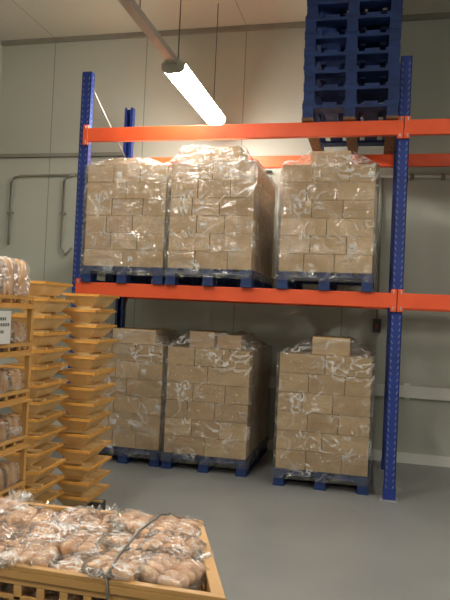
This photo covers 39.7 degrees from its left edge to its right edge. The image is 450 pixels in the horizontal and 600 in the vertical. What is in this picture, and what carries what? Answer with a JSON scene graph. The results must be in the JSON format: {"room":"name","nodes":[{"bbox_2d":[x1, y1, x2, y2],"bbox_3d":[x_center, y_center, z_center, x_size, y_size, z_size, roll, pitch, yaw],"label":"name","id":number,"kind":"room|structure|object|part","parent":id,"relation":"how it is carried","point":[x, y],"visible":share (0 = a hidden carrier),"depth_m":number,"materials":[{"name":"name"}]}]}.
{"room":"warehouse","nodes":[
{"label":"warehouse","id":0,"kind":"room"},
{"bbox_2d":[0,40,2,91],"bbox_3d":[-3.972,-0.966,2.668,0.100,4.570,9.900,2,-1,13],"label":"wall","id":1,"kind":"structure","parent":0,"point":[1,46],"depth_m":7.49,"materials":[{"name":"beige paint"}]},
{"bbox_2d":[0,19,449,456],"bbox_3d":[2.018,-0.632,6.378,10.050,4.570,0.100,2,-1,13],"label":"wall","id":2,"kind":"structure","parent":0,"point":[259,75],"depth_m":6.81,"materials":[{"name":"beige paint"}]},
{"bbox_2d":[0,152,133,157],"bbox_3d":[-1.895,-1.688,7.259,1.750,0.040,0.050,2,-1,13],"label":"trim","id":3,"kind":"structure","parent":2,"relation":"attached to","point":[93,154],"depth_m":7.25,"materials":[{"name":"grey metal"}]},
{"bbox_2d":[7,170,271,255],"bbox_3d":[-1.052,-0.969,7.038,3.150,0.978,0.049,2,-1,13],"label":"conduit","id":4,"kind":"object","parent":2,"relation":"attached to","point":[62,213],"visible":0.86,"depth_m":7.25,"materials":[{"name":"grey metal"}]},
{"bbox_2d":[0,358,449,400],"bbox_3d":[1.930,0.930,6.277,9.850,0.160,0.050,2,-1,13],"label":"trim","id":5,"kind":"structure","parent":2,"relation":"attached to","point":[406,391],"depth_m":6.27,"materials":[{"name":"white plastic"}]},
{"bbox_2d":[1,12,449,45],"bbox_3d":[2.103,-2.891,6.349,9.850,0.050,0.040,2,-1,13],"label":"trim","id":6,"kind":"structure","parent":2,"relation":"attached to","point":[444,15],"depth_m":6.92,"materials":[{"name":"grey metal"}]},
{"bbox_2d":[51,420,449,466],"bbox_3d":[1.903,1.599,6.275,9.850,0.100,0.030,2,-1,13],"label":"baseboard","id":7,"kind":"structure","parent":2,"relation":"attached to","point":[402,457],"depth_m":6.26,"materials":[{"name":"white plastic"}]},
{"bbox_2d":[372,173,449,332],"bbox_3d":[3.812,-0.393,5.854,5.900,1.636,0.074,2,-1,13],"label":"conduit","id":8,"kind":"object","parent":2,"relation":"attached to","point":[376,322],"visible":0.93,"depth_m":6.38,"materials":[{"name":"white plastic"}]},
{"bbox_2d":[0,436,449,599],"bbox_3d":[0.759,1.563,1.474,10.050,0.100,10.100,2,-1,13],"label":"floor","id":9,"kind":"structure","parent":0,"point":[294,540],"depth_m":4.33,"materials":[{"name":"grey concrete"}]},
{"bbox_2d":[0,256,36,499],"bbox_3d":[-1.248,0.619,2.722,0.619,1.650,0.468,2,-1,13],"label":"crates","id":10,"kind":"object","parent":9,"relation":"on","point":[13,273],"visible":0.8,"depth_m":2.79,"materials":[{"name":"plastic"}]},
{"bbox_2d":[0,280,73,503],"bbox_3d":[-1.132,0.679,3.704,0.274,1.575,0.373,2,-1,11],"label":"trays","id":11,"kind":"object","parent":9,"relation":"on","point":[39,481],"visible":0.53,"depth_m":3.64,"materials":[{"name":"plastic"}]},
{"bbox_2d":[55,293,119,509],"bbox_3d":[-0.914,0.723,4.066,0.274,1.520,0.376,2,-1,11],"label":"trays","id":12,"kind":"object","parent":9,"relation":"on","point":[80,449],"visible":0.8,"depth_m":3.95,"materials":[{"name":"plastic"}]},
{"bbox_2d":[0,486,225,599],"bbox_3d":[-0.411,1.037,1.743,0.944,0.856,0.538,2,-1,13],"label":"crates","id":13,"kind":"object","parent":9,"relation":"on","point":[48,551],"visible":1,"depth_m":1.63,"materials":[{"name":"plastic"}]},
{"bbox_3d":[-0.226,0.748,1.710,0.040,0.249,0.493,2,-1,17],"label":"bail handle","id":14,"kind":"part","parent":13,"relation":"part of","materials":[{"name":"metal"}]},
{"bbox_2d":[97,326,180,466],"bbox_3d":[-0.799,0.901,6.303,0.764,1.252,1.142,2,-1,13],"label":"wooden pallet","id":15,"kind":"object","parent":9,"relation":"on","point":[135,418],"visible":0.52,"depth_m":5.78,"materials":[{"name":"blue paint"}]},
{"bbox_2d":[160,329,271,476],"bbox_3d":[-0.041,0.925,6.123,0.832,1.265,1.184,2,-1,13],"label":"wooden pallet","id":16,"kind":"object","parent":9,"relation":"on","point":[216,383],"visible":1,"depth_m":5.62,"materials":[{"name":"blue paint"}]},
{"bbox_2d":[63,56,449,502],"bbox_3d":[1.508,-0.170,5.506,5.750,3.572,1.135,2,-1,13],"label":"rack","id":17,"kind":"object","parent":9,"relation":"on","point":[395,301],"visible":0.77,"depth_m":5.23,"materials":[{"name":"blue metal"}]},
{"bbox_2d":[80,157,197,285],"bbox_3d":[-0.755,-0.703,6.036,0.813,1.138,1.193,2,-1,13],"label":"wooden pallet","id":18,"kind":"object","parent":17,"relation":"on","point":[125,206],"visible":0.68,"depth_m":5.50,"materials":[{"name":"blue paint"}]},
{"bbox_2d":[164,145,277,288],"bbox_3d":[0.009,-0.712,5.834,0.805,1.218,1.198,2,-1,13],"label":"wooden pallet","id":19,"kind":"object","parent":17,"relation":"on","point":[221,200],"visible":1,"depth_m":5.32,"materials":[{"name":"blue paint"}]},
{"bbox_2d":[275,151,379,291],"bbox_3d":[0.959,-0.649,5.626,0.823,1.168,1.196,2,-1,13],"label":"wooden pallet","id":20,"kind":"object","parent":17,"relation":"on","point":[326,213],"visible":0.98,"depth_m":5.10,"materials":[{"name":"blue paint"}]},
{"bbox_2d":[302,0,402,154],"bbox_3d":[1.175,-2.096,5.643,0.780,1.300,1.218,2,-1,13],"label":"pallets","id":21,"kind":"object","parent":17,"relation":"on","point":[352,58],"visible":0.92,"depth_m":5.12,"materials":[{"name":"blue plastic"}]},
{"bbox_2d":[272,335,375,495],"bbox_3d":[0.947,0.959,5.734,0.834,1.274,1.185,2,-1,13],"label":"wooden pallet","id":22,"kind":"object","parent":9,"relation":"on","point":[322,401],"visible":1,"depth_m":5.21,"materials":[{"name":"blue paint"}]},
{"bbox_2d":[0,0,449,40],"bbox_3d":[0.969,-3.101,1.556,10.050,0.100,10.100,2,-1,13],"label":"ceiling","id":23,"kind":"structure","parent":0,"point":[19,19],"depth_m":6.62,"materials":[{"name":"paint"}]},
{"bbox_2d":[118,0,225,124],"bbox_3d":[-0.405,-2.444,5.009,0.210,1.213,2.920,2,-1,13],"label":"lamp","id":24,"kind":"object","parent":23,"relation":"hanging from","point":[179,73],"visible":0.96,"depth_m":5.14,"materials":[{"name":"white plastic"}]}
]}

